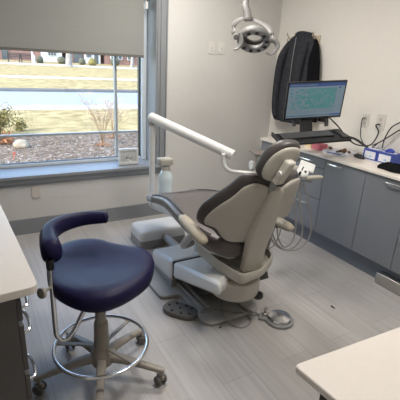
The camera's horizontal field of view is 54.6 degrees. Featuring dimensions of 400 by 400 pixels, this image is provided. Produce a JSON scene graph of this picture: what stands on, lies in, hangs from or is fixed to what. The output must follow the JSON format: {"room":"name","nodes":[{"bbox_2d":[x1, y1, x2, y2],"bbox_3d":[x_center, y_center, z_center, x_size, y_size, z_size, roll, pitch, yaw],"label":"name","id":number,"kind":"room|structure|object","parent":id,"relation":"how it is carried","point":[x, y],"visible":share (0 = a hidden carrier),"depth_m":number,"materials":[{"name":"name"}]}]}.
{"room":"dental clinic","nodes":[
{"label":"dental clinic","id":0,"kind":"room"},
{"bbox_2d":[0,0,282,220],"bbox_3d":[-0.842,-1.137,3.861,4.010,2.720,0.370,-8,22,-28],"label":"wall","id":1,"kind":"structure","parent":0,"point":[226,98],"depth_m":4.14,"materials":[{"name":"paint"}]},
{"bbox_2d":[31,186,40,197],"bbox_3d":[-1.532,-0.074,3.622,0.075,0.110,0.007,-8,22,-28],"label":"blank plate","id":2,"kind":"object","parent":1,"relation":"attached to","point":[36,193],"visible":1,"depth_m":3.62,"materials":[{"name":"beige plastic"}]},
{"bbox_2d":[0,0,147,57],"bbox_3d":[-1.366,-1.610,3.349,1.993,0.622,0.058,-8,22,-28],"label":"roller shade","id":3,"kind":"object","parent":1,"relation":"attached to","point":[88,27],"visible":1,"depth_m":3.50,"materials":[{"name":"fabric"}]},
{"bbox_2d":[0,0,168,187],"bbox_3d":[-1.385,-1.114,3.511,2.225,1.907,0.408,-8,22,-28],"label":"window","id":4,"kind":"structure","parent":1,"relation":"attached to","point":[151,69],"depth_m":3.89,"materials":[{"name":"grey paint"}]},
{"bbox_2d":[8,203,163,235],"bbox_3d":[-0.810,0.137,4.125,3.710,0.147,0.020,-8,22,-28],"label":"baseboard","id":5,"kind":"structure","parent":1,"relation":"attached to","point":[32,225],"depth_m":4.04,"materials":[{"name":"grey paint"}]},
{"bbox_2d":[208,42,214,53],"bbox_3d":[0.123,-1.582,4.033,0.070,0.115,0.012,-8,22,-28],"label":"wall switch","id":6,"kind":"object","parent":1,"relation":"attached to","point":[211,44],"visible":1,"depth_m":4.03,"materials":[{"name":"grey plastic"}]},
{"bbox_2d":[218,42,224,53],"bbox_3d":[0.228,-1.598,4.090,0.070,0.115,0.012,-8,22,-28],"label":"wall switch","id":7,"kind":"object","parent":1,"relation":"attached to","point":[221,45],"visible":1,"depth_m":4.09,"materials":[{"name":"grey plastic"}]},
{"bbox_2d":[15,213,399,399],"bbox_3d":[0.445,1.106,2.064,4.010,0.200,5.950,-8,22,-28],"label":"floor","id":8,"kind":"structure","parent":0,"point":[259,360],"depth_m":2.46,"materials":[{"name":"grey laminate"}]},
{"bbox_2d":[0,296,36,399],"bbox_3d":[-1.443,0.406,2.197,0.692,0.842,2.313,-8,22,-28],"label":"base cabinet","id":9,"kind":"object","parent":8,"relation":"on","point":[15,379],"visible":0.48,"depth_m":1.35,"materials":[{"name":"grey laminate"}]},
{"bbox_2d":[0,205,36,302],"bbox_3d":[-1.448,-0.030,2.118,0.723,0.030,2.513,-8,22,-28],"label":"countertop","id":10,"kind":"structure","parent":9,"relation":"on","point":[17,280],"depth_m":1.39,"materials":[{"name":"beige laminate"}]},
{"bbox_2d":[32,211,166,399],"bbox_3d":[-0.516,0.533,1.999,0.734,0.826,0.636,12,21,24],"label":"stool","id":11,"kind":"object","parent":8,"relation":"on","point":[90,275],"visible":1,"depth_m":1.94,"materials":[{"name":"blue leather"}]},
{"bbox_2d":[131,217,184,248],"bbox_3d":[-0.324,0.345,3.564,0.465,0.168,0.600,-8,22,-28],"label":"utility box","id":12,"kind":"object","parent":8,"relation":"on","point":[151,233],"visible":0.84,"depth_m":3.57,"materials":[{"name":"white plastic"}]},
{"bbox_2d":[163,301,197,320],"bbox_3d":[-0.133,0.759,2.605,0.254,0.038,0.174,10,20,19],"label":"switch","id":13,"kind":"object","parent":8,"relation":"on","point":[182,311],"visible":0.99,"depth_m":2.60,"materials":[{"name":"plastic"}]},
{"bbox_2d":[146,139,299,325],"bbox_3d":[0.088,0.070,2.758,0.823,1.260,1.516,-8,22,-28],"label":"dental chair","id":14,"kind":"object","parent":8,"relation":"on","point":[232,227],"visible":0.98,"depth_m":2.37,"materials":[{"name":"white plastic"}]},
{"bbox_2d":[152,190,269,256],"bbox_3d":[0.019,0.086,2.883,0.566,0.191,1.225,-8,22,-28],"label":"seat cushion","id":15,"kind":"object","parent":14,"relation":"on","point":[187,202],"depth_m":2.61,"materials":[{"name":"brown leather"}]},
{"bbox_2d":[147,113,322,251],"bbox_3d":[0.201,-0.102,3.039,1.436,1.014,0.562,8,20,13],"label":"dental delivery unit","id":16,"kind":"object","parent":14,"relation":"on","point":[165,179],"visible":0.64,"depth_m":3.04,"materials":[{"name":"white plastic"}]},
{"bbox_2d":[157,157,172,165],"bbox_3d":[-0.301,-0.332,3.332,0.125,0.060,0.090,-8,22,-28],"label":"cap","id":17,"kind":"object","parent":16,"relation":"on","point":[162,161],"depth_m":3.30,"materials":[{"name":"beige plastic"}]},
{"bbox_2d":[158,165,172,192],"bbox_3d":[-0.301,-0.165,3.396,0.125,0.269,0.125,-8,22,-28],"label":"water bottle","id":18,"kind":"object","parent":16,"relation":"on","point":[165,179],"depth_m":3.34,"materials":[{"name":"white plastic"}]},
{"bbox_2d":[249,150,264,155],"bbox_3d":[0.465,-0.353,2.912,0.271,0.040,0.099,16,23,33],"label":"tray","id":19,"kind":"object","parent":16,"relation":"on","point":[255,152],"depth_m":2.94,"materials":[{"name":"beige plastic"}]},
{"bbox_2d":[298,160,315,172],"bbox_3d":[0.798,-0.250,2.893,0.122,0.079,0.073,8,20,14],"label":"tray","id":20,"kind":"object","parent":16,"relation":"on","point":[308,166],"depth_m":2.89,"materials":[{"name":"white plastic"}]},
{"bbox_2d":[196,170,297,242],"bbox_3d":[0.338,0.036,2.324,0.669,0.487,0.289,-8,22,-28],"label":"backrest cushion","id":21,"kind":"object","parent":14,"relation":"on","point":[243,211],"depth_m":2.21,"materials":[{"name":"plastic"}]},
{"bbox_2d":[255,139,299,178],"bbox_3d":[0.415,-0.210,2.036,0.220,0.225,0.113,-5,21,-22],"label":"cushion","id":22,"kind":"object","parent":14,"relation":"on","point":[271,164],"depth_m":1.99,"materials":[{"name":"plastic"}]},
{"bbox_2d":[200,300,250,327],"bbox_3d":[0.192,0.768,2.624,0.296,0.041,0.318,-15,26,-42],"label":"cord","id":23,"kind":"object","parent":8,"relation":"on","point":[221,309],"visible":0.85,"depth_m":2.62,"materials":[{"name":"grey plastic"}]},
{"bbox_2d":[261,141,284,218],"bbox_3d":[0.932,-0.197,4.254,0.466,0.864,0.439,-8,22,-28],"label":"base cabinet","id":24,"kind":"object","parent":8,"relation":"on","point":[265,145],"visible":0.02,"depth_m":4.16,"materials":[{"name":"laminate"}]},
{"bbox_2d":[258,307,293,328],"bbox_3d":[0.518,0.774,2.598,0.219,0.079,0.209,-8,22,-28],"label":"foot pedal","id":25,"kind":"object","parent":8,"relation":"on","point":[279,319],"visible":1,"depth_m":2.57,"materials":[{"name":"grey plastic"}]},
{"bbox_2d":[236,302,259,315],"bbox_3d":[0.308,0.745,2.697,0.285,0.042,0.064,20,25,40],"label":"hose","id":26,"kind":"object","parent":25,"relation":"attached to","point":[238,303],"visible":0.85,"depth_m":2.65,"materials":[{"name":"grey plastic"}]},
{"bbox_2d":[285,152,326,245],"bbox_3d":[1.157,-0.055,3.879,0.466,0.864,0.479,-8,22,-28],"label":"base cabinet","id":27,"kind":"object","parent":8,"relation":"on","point":[313,189],"visible":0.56,"depth_m":3.71,"materials":[{"name":"laminate"}]},
{"bbox_2d":[315,160,366,265],"bbox_3d":[1.378,0.087,3.507,0.466,0.864,0.430,-8,22,-28],"label":"base cabinet","id":28,"kind":"object","parent":8,"relation":"on","point":[342,185],"visible":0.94,"depth_m":3.39,"materials":[{"name":"laminate"}]},
{"bbox_2d":[295,327,399,399],"bbox_3d":[0.954,0.958,1.134,0.989,0.739,1.028,-8,22,-28],"label":"countertop","id":29,"kind":"structure","parent":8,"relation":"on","point":[367,369],"depth_m":1.18,"materials":[{"name":"white laminate"},{"name":"black metal"}]},
{"bbox_2d":[351,172,399,277],"bbox_3d":[1.575,0.212,3.177,0.466,0.864,0.375,-8,22,-28],"label":"base cabinet","id":30,"kind":"object","parent":8,"relation":"on","point":[377,230],"visible":0.95,"depth_m":3.07,"materials":[{"name":"laminate"}]},
{"bbox_2d":[374,271,399,295],"bbox_3d":[1.512,0.660,3.046,0.064,0.091,0.270,-8,22,-28],"label":"floor vent","id":31,"kind":"object","parent":8,"relation":"in","point":[382,278],"visible":1,"depth_m":3.05,"materials":[{"name":"metal"}]},
{"bbox_2d":[390,232,399,279],"bbox_3d":[1.806,0.359,2.790,0.466,0.864,0.572,-8,22,-28],"label":"base cabinet","id":32,"kind":"object","parent":8,"relation":"on","point":[395,267],"visible":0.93,"depth_m":2.96,"materials":[{"name":"laminate"}]},
{"bbox_2d":[260,137,399,180],"bbox_3d":[1.411,-0.332,3.356,0.452,0.025,2.310,-8,22,-28],"label":"countertop","id":33,"kind":"structure","parent":32,"relation":"on","point":[368,165],"depth_m":3.31,"materials":[{"name":"beige laminate"}]},
{"bbox_2d":[312,143,327,150],"bbox_3d":[1.146,-0.513,3.708,0.102,0.055,0.109,-8,22,-28],"label":"packet","id":34,"kind":"object","parent":33,"relation":"on","point":[321,146],"visible":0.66,"depth_m":3.67,"materials":[{"name":"pink plastic"}]},
{"bbox_2d":[322,148,355,156],"bbox_3d":[1.272,-0.437,3.555,0.175,0.026,0.236,-14,26,-41],"label":"tray","id":35,"kind":"object","parent":33,"relation":"on","point":[329,151],"visible":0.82,"depth_m":3.52,"materials":[{"name":"white plastic"}]},
{"bbox_2d":[354,153,364,158],"bbox_3d":[1.408,-0.391,3.423,0.065,0.039,0.132,-8,22,-28],"label":"computer mouse","id":36,"kind":"object","parent":33,"relation":"on","point":[359,156],"visible":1,"depth_m":3.40,"materials":[{"name":"black plastic"}]},
{"bbox_2d":[363,147,384,160],"bbox_3d":[1.532,-0.405,3.407,0.126,0.088,0.140,-8,22,-28],"label":"glove box","id":37,"kind":"object","parent":33,"relation":"on","point":[370,153],"visible":0.77,"depth_m":3.37,"materials":[{"name":"blue cardboard"}]},
{"bbox_2d":[364,150,375,159],"bbox_3d":[1.480,-0.393,3.376,0.002,0.062,0.107,-8,22,-28],"label":"print","id":38,"kind":"object","parent":37,"relation":"attached to","point":[368,154],"depth_m":3.37},
{"bbox_2d":[376,149,399,163],"bbox_3d":[1.603,-0.376,3.284,0.126,0.121,0.143,-8,22,-28],"label":"glove box","id":39,"kind":"object","parent":33,"relation":"on","point":[389,155],"visible":0.97,"depth_m":3.25,"materials":[{"name":"blue cardboard"}]},
{"bbox_2d":[378,154,390,161],"bbox_3d":[1.550,-0.348,3.259,0.002,0.062,0.113,-8,22,-28],"label":"print","id":40,"kind":"object","parent":39,"relation":"attached to","point":[381,157],"depth_m":3.26},
{"bbox_2d":[377,162,399,173],"bbox_3d":[1.513,-0.264,3.047,0.221,0.057,0.203,14,22,28],"label":"cloth","id":41,"kind":"object","parent":33,"relation":"on","point":[392,167],"visible":1,"depth_m":3.02,"materials":[{"name":"black fabric"}]},
{"bbox_2d":[268,0,399,153],"bbox_3d":[2.254,-0.469,2.410,0.150,2.720,5.430,-8,22,-28],"label":"wall","id":42,"kind":"structure","parent":0,"point":[359,44],"depth_m":3.56,"materials":[{"name":"paint"}]},
{"bbox_2d":[272,31,313,124],"bbox_3d":[0.995,-1.301,4.142,0.193,0.926,0.582,-8,22,-28],"label":"jacket","id":43,"kind":"object","parent":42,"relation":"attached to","point":[292,61],"visible":0.72,"depth_m":4.10,"materials":[{"name":"grey fabric"}]},
{"bbox_2d":[306,39,319,121],"bbox_3d":[1.139,-1.217,3.961,0.127,0.800,0.290,-8,22,-28],"label":"coat","id":44,"kind":"object","parent":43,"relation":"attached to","point":[313,70],"visible":0.48,"depth_m":3.87,"materials":[{"name":"fabric"}]},
{"bbox_2d":[287,32,320,43],"bbox_3d":[1.065,-1.681,4.036,0.086,0.109,0.436,-8,22,-28],"label":"hook rail","id":45,"kind":"object","parent":42,"relation":"attached to","point":[318,37],"visible":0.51,"depth_m":3.89,"materials":[{"name":"metal"}]},
{"bbox_2d":[271,118,351,144],"bbox_3d":[0.952,-0.727,3.529,0.640,0.318,1.035,4,19,2],"label":"monitor stand","id":46,"kind":"object","parent":42,"relation":"attached to","point":[305,124],"visible":0.38,"depth_m":3.24,"materials":[{"name":"black plastic"}]},
{"bbox_2d":[279,130,334,139],"bbox_3d":[0.895,-0.547,3.264,0.440,0.075,0.134,0,19,-9],"label":"keyboard","id":47,"kind":"object","parent":46,"relation":"on","point":[324,133],"visible":0.98,"depth_m":3.24,"materials":[{"name":"black plastic"}]},
{"bbox_2d":[271,130,351,144],"bbox_3d":[0.928,-0.525,3.258,0.600,0.114,0.268,0,19,-9],"label":"shelf","id":48,"kind":"object","parent":46,"relation":"attached to","point":[340,136],"depth_m":3.19,"materials":[{"name":"black plastic"}]},
{"bbox_2d":[283,80,347,119],"bbox_3d":[1.008,-0.880,3.415,0.582,0.368,0.093,-2,20,-14],"label":"monitor","id":49,"kind":"object","parent":46,"relation":"attached to","point":[303,99],"visible":1,"depth_m":3.39,"materials":[{"name":"black plastic"}]},
{"bbox_2d":[328,116,379,146],"bbox_3d":[1.346,-0.639,3.505,0.504,0.286,0.092,10,20,19],"label":"power cable","id":50,"kind":"object","parent":49,"relation":"attached to","point":[335,123],"visible":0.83,"depth_m":3.49,"materials":[{"name":"black plastic"}]},
{"bbox_2d":[350,136,367,147],"bbox_3d":[1.442,-0.513,3.499,0.211,0.104,0.036,17,24,36],"label":"cable bundle","id":51,"kind":"object","parent":42,"relation":"attached to","point":[351,137],"visible":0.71,"depth_m":3.49,"materials":[{"name":"black plastic"}]},
{"bbox_2d":[362,113,369,127],"bbox_3d":[1.510,-0.726,3.540,0.012,0.120,0.078,-8,22,-28],"label":"power outlet","id":52,"kind":"object","parent":42,"relation":"attached to","point":[365,122],"visible":0.98,"depth_m":3.53,"materials":[{"name":"plastic"}]},
{"bbox_2d":[360,117,376,147],"bbox_3d":[1.503,-0.594,3.477,0.060,0.262,0.226,-4,20,-19],"label":"power cable","id":53,"kind":"object","parent":52,"relation":"attached to","point":[363,117],"visible":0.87,"depth_m":3.54,"materials":[{"name":"black plastic"}]},
{"bbox_2d":[375,114,386,129],"bbox_3d":[1.587,-0.686,3.408,0.012,0.135,0.090,-8,22,-28],"label":"power outlet","id":54,"kind":"object","parent":42,"relation":"attached to","point":[381,118],"visible":1,"depth_m":3.40,"materials":[{"name":"plastic"}]},
{"bbox_2d":[372,130,399,145],"bbox_3d":[1.628,-0.535,3.292,0.033,0.209,0.306,-12,24,-37],"label":"power cable","id":55,"kind":"object","parent":42,"relation":"attached to","point":[397,130],"visible":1,"depth_m":3.33,"materials":[{"name":"black plastic"}]},
{"bbox_2d":[381,122,399,147],"bbox_3d":[1.648,-0.561,3.246,0.191,0.284,0.045,19,25,38],"label":"power cable","id":56,"kind":"object","parent":42,"relation":"attached to","point":[399,122],"visible":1,"depth_m":3.31,"materials":[{"name":"black plastic"}]},
{"bbox_3d":[0.588,-1.624,1.111,4.010,0.150,5.950,-8,22,-28],"label":"ceiling","id":57,"kind":"structure","parent":0,"visible":0},
{"bbox_2d":[231,0,279,55],"bbox_3d":[0.407,-1.590,2.787,0.329,1.034,0.420,0,19,-8],"label":"light","id":58,"kind":"object","parent":57,"relation":"hanging from","point":[251,46],"visible":1,"depth_m":2.86,"materials":[{"name":"white plastic"}]},
{"label":"outside","id":59,"kind":"structure","parent":0,"visible":0},
{"bbox_2d":[0,77,136,89],"bbox_3d":[2.963,-8.296,29.330,115.000,0.633,7.050,-8,22,-28],"label":"lawn","id":60,"kind":"structure","parent":59,"point":[5,82],"depth_m":23.09,"materials":[{"name":"yellow plant"}]},
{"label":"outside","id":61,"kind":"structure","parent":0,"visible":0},
{"bbox_2d":[0,75,136,80],"bbox_3d":[0.863,-9.754,32.820,115.000,0.512,1.600,-8,22,-28],"label":"footpath","id":62,"kind":"structure","parent":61,"point":[12,76],"depth_m":27.00,"materials":[{"name":"concrete"}]},
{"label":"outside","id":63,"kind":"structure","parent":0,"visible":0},
{"bbox_2d":[0,59,136,67],"bbox_3d":[-23.839,-26.774,73.900,115.000,1.997,59.500,-8,22,-28],"label":"lawn","id":64,"kind":"structure","parent":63,"point":[1,60],"depth_m":49.08,"materials":[{"name":"yellow plant"}]},
{"bbox_2d":[6,52,19,61],"bbox_3d":[-21.276,-16.261,44.228,1.350,1.000,0.530,-8,22,-28],"label":"park bench","id":65,"kind":"object","parent":64,"relation":"on","point":[6,52],"visible":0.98,"depth_m":44.22,"materials":[{"name":"black metal"}]},
{"bbox_2d":[20,53,31,62],"bbox_3d":[-20.078,-16.425,44.880,1.300,1.000,0.530,-8,22,-28],"label":"park bench","id":66,"kind":"object","parent":64,"relation":"on","point":[21,56],"visible":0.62,"depth_m":44.81,"materials":[{"name":"black metal"}]},
{"bbox_2d":[0,50,61,61],"bbox_3d":[-24.483,-22.183,53.518,8.668,6.100,10.200,-8,22,-28],"label":"house","id":67,"kind":"structure","parent":64,"relation":"on","point":[47,56],"depth_m":50.74,"materials":[{"name":"brick"}]},
{"bbox_2d":[36,56,42,62],"bbox_3d":[-19.226,-16.778,46.449,0.867,0.956,0.904,-8,22,-28],"label":"round bush","id":68,"kind":"object","parent":64,"relation":"on","point":[39,59],"visible":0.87,"depth_m":46.14,"materials":[{"name":"green plant"}]},
{"bbox_2d":[57,56,65,63],"bbox_3d":[-17.173,-17.305,48.103,1.043,1.008,1.063,-8,22,-28],"label":"round bush","id":69,"kind":"object","parent":64,"relation":"on","point":[61,60],"visible":0.91,"depth_m":47.76,"materials":[{"name":"green plant"}]},
{"bbox_2d":[62,53,100,63],"bbox_3d":[-17.949,-23.083,57.075,4.343,6.100,10.200,-8,22,-28],"label":"house","id":70,"kind":"structure","parent":64,"relation":"on","point":[75,57],"depth_m":53.97,"materials":[{"name":"brick"}]},
{"bbox_2d":[78,58,85,64],"bbox_3d":[-15.001,-17.551,49.281,0.904,0.920,0.878,-3,20,-17],"label":"round bush","id":71,"kind":"object","parent":64,"relation":"on","point":[81,61],"visible":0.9,"depth_m":49.01,"materials":[{"name":"green plant"}]},
{"bbox_2d":[88,58,96,65],"bbox_3d":[-13.438,-17.203,48.527,1.016,1.063,1.000,-8,22,-28],"label":"round bush","id":72,"kind":"object","parent":64,"relation":"on","point":[92,62],"visible":0.91,"depth_m":48.18,"materials":[{"name":"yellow plant"}]},
{"bbox_2d":[110,58,119,65],"bbox_3d":[-11.660,-18.961,53.192,1.232,1.231,1.221,-8,22,-28],"label":"round bush","id":73,"kind":"object","parent":64,"relation":"on","point":[117,59],"visible":0.62,"depth_m":52.90,"materials":[{"name":"green plant"}]},
{"bbox_2d":[101,55,136,65],"bbox_3d":[-11.966,-23.906,60.331,8.774,6.100,10.200,-8,22,-28],"label":"house","id":74,"kind":"structure","parent":64,"relation":"on","point":[104,59],"depth_m":56.54,"materials":[{"name":"brick"}]},
{"bbox_2d":[130,57,133,66],"bbox_3d":[-9.024,-21.295,50.086,5.009,8.151,5.088,13,21,25],"label":"bare tree","id":75,"kind":"object","parent":64,"relation":"on","point":[132,58],"visible":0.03,"depth_m":51.24,"materials":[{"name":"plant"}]},
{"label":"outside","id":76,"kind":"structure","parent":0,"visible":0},
{"bbox_2d":[0,109,137,134],"bbox_3d":[9.661,-3.899,18.136,115.000,0.410,4.325,-8,22,-28],"label":"lawn","id":77,"kind":"structure","parent":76,"point":[41,121],"depth_m":10.47,"materials":[{"name":"yellow plant"}]},
{"bbox_2d":[10,114,30,131],"bbox_3d":[-4.035,-1.735,8.677,0.427,0.440,0.389,8,20,14],"label":"shrub","id":78,"kind":"object","parent":77,"relation":"on","point":[17,124],"visible":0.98,"depth_m":8.66,"materials":[{"name":"green plant"}]},
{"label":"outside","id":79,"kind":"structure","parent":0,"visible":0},
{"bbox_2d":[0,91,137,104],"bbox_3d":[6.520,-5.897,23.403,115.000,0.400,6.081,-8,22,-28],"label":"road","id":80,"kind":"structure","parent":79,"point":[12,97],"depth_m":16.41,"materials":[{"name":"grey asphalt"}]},
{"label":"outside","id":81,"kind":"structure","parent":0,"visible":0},
{"bbox_2d":[0,64,136,78],"bbox_3d":[-3.485,-12.742,40.053,115.000,0.874,16.300,-8,22,-28],"label":"lawn","id":82,"kind":"structure","parent":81,"point":[5,69],"depth_m":33.91,"materials":[{"name":"yellow plant"}]},
{"bbox_2d":[65,53,72,66],"bbox_3d":[-14.232,-18.660,41.290,5.427,8.764,5.549,-8,22,-28],"label":"bare tree","id":83,"kind":"object","parent":82,"relation":"on","point":[68,63],"visible":0.02,"depth_m":42.31,"materials":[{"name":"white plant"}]},
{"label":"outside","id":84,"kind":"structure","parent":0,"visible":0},
{"bbox_2d":[0,88,137,92],"bbox_3d":[4.859,-7.008,26.173,115.000,0.509,0.750,-8,22,-28],"label":"strip","id":85,"kind":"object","parent":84,"point":[1,89],"depth_m":19.51,"materials":[{"name":"concrete"}]},
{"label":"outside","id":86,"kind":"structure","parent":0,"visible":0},
{"bbox_2d":[0,132,137,163],"bbox_3d":[11.943,-2.440,14.312,115.000,0.400,5.047,-8,22,-28],"label":"mulch bed","id":87,"kind":"object","parent":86,"point":[57,147],"depth_m":7.41,"materials":[{"name":"grey gravel"}]},
{"bbox_2d":[0,130,14,144],"bbox_3d":[-3.799,-1.198,7.414,0.530,0.283,0.493,-8,22,-28],"label":"plant","id":88,"kind":"object","parent":87,"relation":"on","point":[5,140],"visible":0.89,"depth_m":7.40,"materials":[{"name":"orange plant"}]},
{"bbox_2d":[0,102,18,133],"bbox_3d":[-4.190,-1.637,7.857,0.837,0.775,0.810,19,25,38],"label":"shrub","id":89,"kind":"object","parent":87,"relation":"on","point":[3,114],"visible":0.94,"depth_m":7.89,"materials":[{"name":"green plant"}]},
{"bbox_2d":[13,139,29,147],"bbox_3d":[-3.329,-1.037,7.213,0.282,0.191,0.256,-8,22,-28],"label":"rock","id":90,"kind":"object","parent":87,"relation":"on","point":[20,143],"visible":0.93,"depth_m":7.13,"materials":[{"name":"stone"}]},
{"bbox_2d":[78,92,123,146],"bbox_3d":[-1.909,-1.555,7.524,0.907,1.050,0.560,-8,22,-28],"label":"bare shrub","id":91,"kind":"object","parent":87,"relation":"on","point":[101,118],"visible":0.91,"depth_m":7.50,"materials":[{"name":"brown plant"}]},
{"bbox_2d":[101,100,133,137],"bbox_3d":[-1.804,-1.764,8.480,0.718,0.824,0.471,-8,22,-28],"label":"flower stalks","id":92,"kind":"object","parent":87,"relation":"on","point":[111,119],"visible":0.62,"depth_m":8.47,"materials":[{"name":"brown plant"}]},
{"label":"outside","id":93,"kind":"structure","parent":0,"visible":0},
{"bbox_2d":[0,62,136,68],"bbox_3d":[-8.416,-16.146,48.251,115.000,0.564,4.000,-8,22,-28],"label":"strip","id":94,"kind":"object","parent":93,"point":[0,62],"visible":0.25,"depth_m":44.06,"materials":[{"name":"concrete"}]},
{"bbox_2d":[32,54,35,63],"bbox_3d":[-18.470,-15.637,43.058,0.425,1.000,0.425,-8,22,-28],"label":"fire hydrant","id":95,"kind":"object","parent":94,"relation":"on","point":[33,56],"visible":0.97,"depth_m":42.97,"materials":[{"name":"white"}]},
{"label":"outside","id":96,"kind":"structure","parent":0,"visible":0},
{"bbox_2d":[0,105,137,109],"bbox_3d":[8.305,-4.769,20.409,115.000,0.420,1.247,-8,22,-28],"label":"pavement","id":97,"kind":"structure","parent":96,"point":[15,107],"depth_m":13.16,"materials":[{"name":"concrete"}]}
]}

